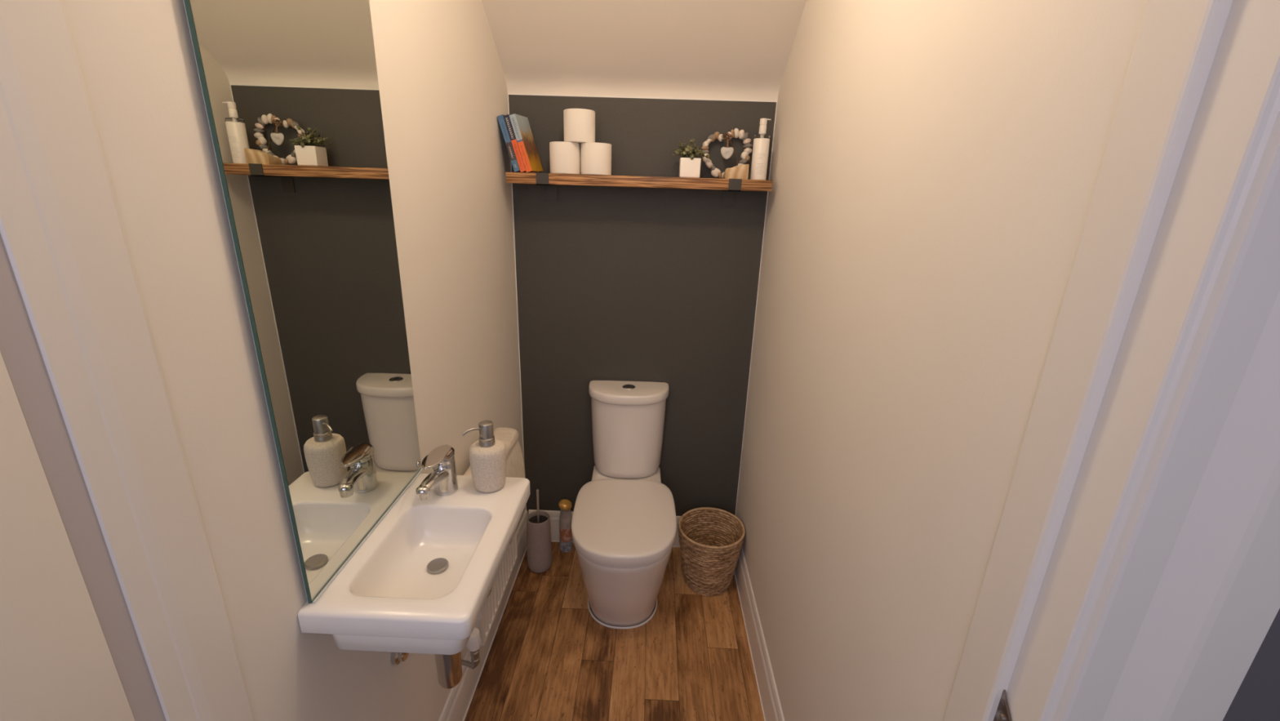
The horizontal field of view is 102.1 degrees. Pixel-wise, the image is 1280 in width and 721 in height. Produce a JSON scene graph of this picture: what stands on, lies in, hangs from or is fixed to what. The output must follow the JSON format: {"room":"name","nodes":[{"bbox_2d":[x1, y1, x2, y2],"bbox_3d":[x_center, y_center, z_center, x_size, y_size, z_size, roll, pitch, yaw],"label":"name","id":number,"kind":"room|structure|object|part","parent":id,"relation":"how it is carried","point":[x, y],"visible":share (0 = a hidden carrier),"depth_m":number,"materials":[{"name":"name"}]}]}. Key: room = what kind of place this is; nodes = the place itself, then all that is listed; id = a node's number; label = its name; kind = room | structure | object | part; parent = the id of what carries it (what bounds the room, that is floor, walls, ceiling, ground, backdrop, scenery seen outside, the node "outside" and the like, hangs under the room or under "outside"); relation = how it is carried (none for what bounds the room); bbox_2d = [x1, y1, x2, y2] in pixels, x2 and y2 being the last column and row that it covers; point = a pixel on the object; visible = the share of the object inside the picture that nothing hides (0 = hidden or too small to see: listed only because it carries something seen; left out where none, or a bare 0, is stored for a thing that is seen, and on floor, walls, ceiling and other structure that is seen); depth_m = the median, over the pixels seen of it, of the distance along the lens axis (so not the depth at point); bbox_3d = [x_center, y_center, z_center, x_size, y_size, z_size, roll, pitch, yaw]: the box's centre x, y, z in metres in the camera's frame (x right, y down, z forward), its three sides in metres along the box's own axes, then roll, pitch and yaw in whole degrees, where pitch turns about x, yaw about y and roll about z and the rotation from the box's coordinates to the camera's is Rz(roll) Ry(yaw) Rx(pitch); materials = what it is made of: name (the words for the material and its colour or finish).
{"room":"bathroom","nodes":[
{"label":"bathroom","id":0,"kind":"room"},
{"bbox_2d":[62,0,525,720],"bbox_3d":[-0.596,-0.100,1.442,0.120,2.500,1.670,2,18,1],"label":"wall","id":1,"kind":"structure","parent":0,"point":[442,86],"depth_m":0.82,"materials":[{"name":"paint"}]},
{"bbox_2d":[183,0,422,603],"bbox_3d":[-0.533,-0.193,0.911,0.014,1.121,0.447,2,18,0],"label":"wall mirror","id":2,"kind":"object","parent":1,"relation":"attached to","point":[290,88],"visible":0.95,"depth_m":0.86,"materials":[{"name":"green glass"}]},
{"bbox_2d":[297,473,530,688],"bbox_3d":[-0.426,0.535,1.122,0.288,0.387,0.452,2,18,1],"label":"basin","id":3,"kind":"object","parent":1,"relation":"attached to","point":[422,580],"visible":0.99,"depth_m":1.02,"materials":[{"name":"white ceramic"}]},
{"bbox_2d":[415,444,458,500],"bbox_3d":[-0.453,0.264,1.156,0.055,0.105,0.132,2,18,1],"label":"mixer tap","id":4,"kind":"object","parent":3,"relation":"on","point":[443,477],"visible":1,"depth_m":1.16,"materials":[{"name":"silver metal"}]},
{"bbox_3d":[-0.454,0.266,1.151,0.042,0.036,0.097,2,18,1],"label":"spout","id":5,"kind":"part","parent":4,"relation":"part of","materials":[{"name":"silver metal"}]},
{"bbox_3d":[-0.453,0.221,1.155,0.053,0.022,0.104,2,18,1],"label":"lever","id":6,"kind":"part","parent":4,"relation":"part of","materials":[{"name":"silver metal"}]},
{"bbox_2d":[434,651,462,688],"bbox_3d":[-0.423,0.648,1.140,0.060,0.153,0.060,2,18,1],"label":"trap","id":7,"kind":"object","parent":3,"relation":"attached to","point":[449,667],"depth_m":1.13,"materials":[{"name":"silver metal"}]},
{"bbox_2d":[462,420,506,492],"bbox_3d":[-0.357,0.220,1.206,0.087,0.165,0.083,2,18,1],"label":"soap dispenser","id":8,"kind":"object","parent":3,"relation":"on","point":[487,455],"visible":1,"depth_m":1.18,"materials":[{"name":"ceramic"}]},
{"bbox_2d":[468,438,506,492],"bbox_3d":[-0.356,0.246,1.215,0.083,0.110,0.083,2,18,1],"label":"bottle","id":9,"kind":"object","parent":8,"relation":"attached to","point":[487,460],"depth_m":1.18,"materials":[{"name":"ceramic"}]},
{"bbox_2d":[438,509,528,720],"bbox_3d":[-0.563,1.030,1.752,0.018,0.163,1.570,2,18,1],"label":"baseboard","id":10,"kind":"structure","parent":1,"relation":"attached to","point":[456,706],"depth_m":1.77,"materials":[{"name":"white"}]},
{"bbox_2d":[461,529,517,669],"bbox_3d":[-0.501,0.591,1.678,0.112,0.503,0.537,2,18,1],"label":"radiator","id":11,"kind":"object","parent":1,"relation":"attached to","point":[478,637],"visible":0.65,"depth_m":1.67,"materials":[{"name":"white metal"}]},
{"bbox_3d":[-0.501,0.641,1.519,0.049,0.497,0.002,2,18,1],"label":"panel","id":12,"kind":"part","parent":11,"relation":"part of","materials":[{"name":"white metal"}]},
{"bbox_2d":[463,426,524,611],"bbox_3d":[-0.474,0.485,1.649,0.116,0.390,0.451,2,18,1],"label":"hand towel","id":13,"kind":"object","parent":11,"relation":"hanging from","point":[515,467],"visible":0.1,"depth_m":1.75,"materials":[{"name":"fabric"}]},
{"bbox_3d":[-0.475,0.581,1.712,0.014,0.503,0.405,2,18,1],"label":"panel","id":14,"kind":"part","parent":11,"relation":"part of","materials":[{"name":"white metal"}]},
{"bbox_2d":[464,541,764,720],"bbox_3d":[-0.077,1.144,1.711,1.000,0.001,1.690,2,18,1],"label":"floor","id":15,"kind":"structure","parent":0,"point":[548,659],"depth_m":1.89,"materials":[{"name":"brown wood"}]},
{"bbox_2d":[526,488,551,573],"bbox_3d":[-0.446,0.740,2.278,0.110,0.397,0.110,2,18,1],"label":"toilet brush","id":16,"kind":"object","parent":15,"relation":"on","point":[538,522],"visible":1,"depth_m":2.26,"materials":[{"name":"grey plastic"}]},
{"bbox_3d":[-0.443,0.670,2.252,0.012,0.247,0.010,2,18,1],"label":"handle","id":17,"kind":"part","parent":16,"relation":"part of","materials":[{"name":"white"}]},
{"bbox_2d":[558,498,573,551],"bbox_3d":[-0.347,0.769,2.417,0.062,0.264,0.066,2,18,1],"label":"air freshener","id":18,"kind":"object","parent":15,"relation":"on","point":[566,541],"visible":0.97,"depth_m":2.40,"materials":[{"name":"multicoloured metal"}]},
{"bbox_2d":[571,380,676,628],"bbox_3d":[-0.060,0.586,2.068,0.397,0.842,0.655,2,18,0],"label":"toilet","id":19,"kind":"object","parent":15,"relation":"on","point":[624,521],"visible":1,"depth_m":2.02,"materials":[{"name":"beige ceramic"}]},
{"bbox_3d":[-0.061,0.634,2.003,0.378,0.010,0.479,2,18,0],"label":"seat","id":20,"kind":"part","parent":19,"relation":"part of","materials":[{"name":"white plastic"}]},
{"bbox_3d":[-0.060,0.605,1.994,0.397,0.049,0.503,2,18,0],"label":"lid","id":21,"kind":"part","parent":19,"relation":"part of","materials":[{"name":"white plastic"}]},
{"bbox_3d":[-0.048,0.137,2.176,0.347,0.044,0.174,2,18,0],"label":"cistern lid","id":22,"kind":"part","parent":19,"relation":"part of","materials":[{"name":"beige ceramic"}]},
{"bbox_2d":[677,506,745,595],"bbox_3d":[0.300,0.836,2.244,0.287,0.280,0.286,2,18,1],"label":"basket","id":23,"kind":"object","parent":15,"relation":"on","point":[711,540],"visible":1,"depth_m":2.19,"materials":[{"name":"beige wicker"}]},
{"bbox_2d":[507,93,777,515],"bbox_3d":[-0.020,-0.105,2.247,1.000,2.050,0.101,2,18,1],"label":"wall","id":24,"kind":"structure","parent":0,"point":[613,283],"depth_m":2.14,"materials":[{"name":"grey paint"}]},
{"bbox_2d":[528,509,681,546],"bbox_3d":[-0.050,0.811,2.481,0.970,0.163,0.018,2,18,1],"label":"baseboard","id":25,"kind":"structure","parent":24,"relation":"attached to","point":[554,515],"depth_m":2.48,"materials":[{"name":"white"}]},
{"bbox_2d":[505,172,772,206],"bbox_3d":[-0.005,-0.636,1.935,0.954,0.098,0.168,2,18,1],"label":"wooden shelf","id":26,"kind":"object","parent":24,"relation":"attached to","point":[551,181],"visible":1,"depth_m":1.85,"materials":[{"name":"brown wood"}]},
{"bbox_2d":[497,114,520,172],"bbox_3d":[-0.455,-0.786,1.887,0.072,0.191,0.136,4,18,7],"label":"book","id":27,"kind":"object","parent":26,"relation":"on","point":[501,120],"visible":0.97,"depth_m":1.83,"materials":[{"name":"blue paper"}]},
{"bbox_2d":[503,114,526,172],"bbox_3d":[-0.433,-0.786,1.886,0.071,0.192,0.137,4,18,7],"label":"book","id":28,"kind":"object","parent":26,"relation":"on","point":[507,118],"visible":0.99,"depth_m":1.83,"materials":[{"name":"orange paper"}]},
{"bbox_2d":[509,113,542,172],"bbox_3d":[-0.412,-0.787,1.885,0.074,0.195,0.136,4,18,7],"label":"book","id":29,"kind":"object","parent":26,"relation":"on","point":[521,126],"visible":1,"depth_m":1.85,"materials":[{"name":"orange paper"}]},
{"bbox_2d":[549,141,580,174],"bbox_3d":[-0.273,-0.736,1.889,0.111,0.106,0.112,2,18,1],"label":"toilet roll","id":30,"kind":"object","parent":26,"relation":"on","point":[565,157],"visible":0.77,"depth_m":1.85,"materials":[{"name":"white paper"}]},
{"bbox_2d":[563,108,595,144],"bbox_3d":[-0.216,-0.836,1.854,0.111,0.106,0.112,6,18,12],"label":"toilet roll","id":31,"kind":"object","parent":30,"relation":"on","point":[579,123],"visible":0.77,"depth_m":1.81,"materials":[{"name":"white paper"}]},
{"bbox_2d":[580,142,611,175],"bbox_3d":[-0.160,-0.732,1.885,0.111,0.106,0.112,-2,18,-13],"label":"toilet roll","id":32,"kind":"object","parent":26,"relation":"on","point":[596,157],"visible":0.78,"depth_m":1.84,"materials":[{"name":"white paper"}]},
{"bbox_2d":[671,137,710,177],"bbox_3d":[0.185,-0.736,1.889,0.142,0.134,0.120,2,18,1],"label":"potted succulent","id":33,"kind":"object","parent":26,"relation":"on","point":[689,167],"visible":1,"depth_m":1.87,"materials":[{"name":"white ceramic"}]},
{"bbox_2d":[679,157,701,177],"bbox_3d":[0.182,-0.706,1.901,0.074,0.068,0.074,2,18,1],"label":"pot","id":34,"kind":"object","parent":33,"relation":"attached to","point":[689,167],"depth_m":1.87,"materials":[{"name":"white ceramic"}]},
{"bbox_2d":[701,128,752,178],"bbox_3d":[0.322,-0.769,1.929,0.190,0.183,0.050,2,18,1],"label":"heart wreath","id":35,"kind":"object","parent":26,"relation":"on","point":[726,152],"visible":0.77,"depth_m":1.92,"materials":[{"name":"grey stone"}]},
{"bbox_2d":[720,146,733,159],"bbox_3d":[0.322,-0.767,1.915,0.048,0.043,0.007,2,18,1],"label":"pendant","id":36,"kind":"object","parent":35,"relation":"attached to","point":[726,153],"depth_m":1.91,"materials":[{"name":"white stone"}]},
{"bbox_2d":[723,164,748,179],"bbox_3d":[0.349,-0.687,1.884,0.083,0.052,0.072,2,18,1],"label":"stone block","id":37,"kind":"object","parent":26,"relation":"on","point":[741,171],"visible":0.88,"depth_m":1.85,"materials":[{"name":"beige stone"}]},
{"bbox_2d":[750,118,771,180],"bbox_3d":[0.436,-0.760,1.867,0.057,0.207,0.058,2,18,1],"label":"lotion bottle","id":38,"kind":"object","parent":26,"relation":"on","point":[761,141],"visible":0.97,"depth_m":1.85,"materials":[{"name":"white plastic"}]},
{"bbox_2d":[481,0,806,100],"bbox_3d":[-0.007,-1.039,1.059,1.240,0.643,1.790,2,18,1],"label":"ceiling","id":39,"kind":"structure","parent":0,"point":[707,49],"depth_m":1.74,"materials":[{"name":"white paint"}]},
{"bbox_2d":[735,0,1146,720],"bbox_3d":[0.523,-0.058,1.421,0.120,2.500,1.670,2,18,1],"label":"wall","id":40,"kind":"structure","parent":0,"point":[935,166],"depth_m":0.89,"materials":[{"name":"paint"}]},
{"bbox_2d":[733,546,784,720],"bbox_3d":[0.418,1.067,1.733,0.018,0.163,1.570,2,18,1],"label":"baseboard","id":41,"kind":"structure","parent":40,"relation":"attached to","point":[769,697],"depth_m":1.84,"materials":[{"name":"white wood"}]},
{"bbox_2d":[1222,608,1279,720],"bbox_3d":[1.616,0.258,0.548,2.040,2.500,0.120,2,18,1],"label":"wall","id":42,"kind":"structure","parent":0,"point":[1257,698],"depth_m":0.54,"materials":[{"name":"grey paint"}]},
{"bbox_2d":[942,0,1279,720],"bbox_3d":[0.510,0.421,0.621,0.172,2.080,0.146,2,18,1],"label":"trim","id":43,"kind":"structure","parent":42,"relation":"attached to","point":[1132,572],"depth_m":0.47,"materials":[{"name":"white"}]},
{"bbox_2d":[993,689,1011,720],"bbox_3d":[0.433,0.447,0.620,0.006,0.106,0.034,2,18,1],"label":"strike plate","id":44,"kind":"object","parent":43,"relation":"attached to","point":[1002,713],"visible":1,"depth_m":0.62,"materials":[{"name":"metal"}]},
{"bbox_3d":[-1.721,0.133,0.611,2.080,2.500,0.120,2,18,1],"label":"wall","id":45,"kind":"structure","parent":0,"visible":0},
{"bbox_2d":[0,351,135,720],"bbox_3d":[-0.606,0.528,0.251,0.042,2.024,0.718,2,18,1],"label":"door","id":46,"kind":"structure","parent":45,"relation":"in","point":[57,664],"depth_m":0.49,"materials":[{"name":"white paint"}]},
{"bbox_2d":[0,0,255,720],"bbox_3d":[-0.627,0.376,0.649,0.123,2.080,0.132,2,18,1],"label":"trim","id":47,"kind":"structure","parent":45,"relation":"attached to","point":[77,349],"depth_m":0.53,"materials":[{"name":"white"}]}
]}

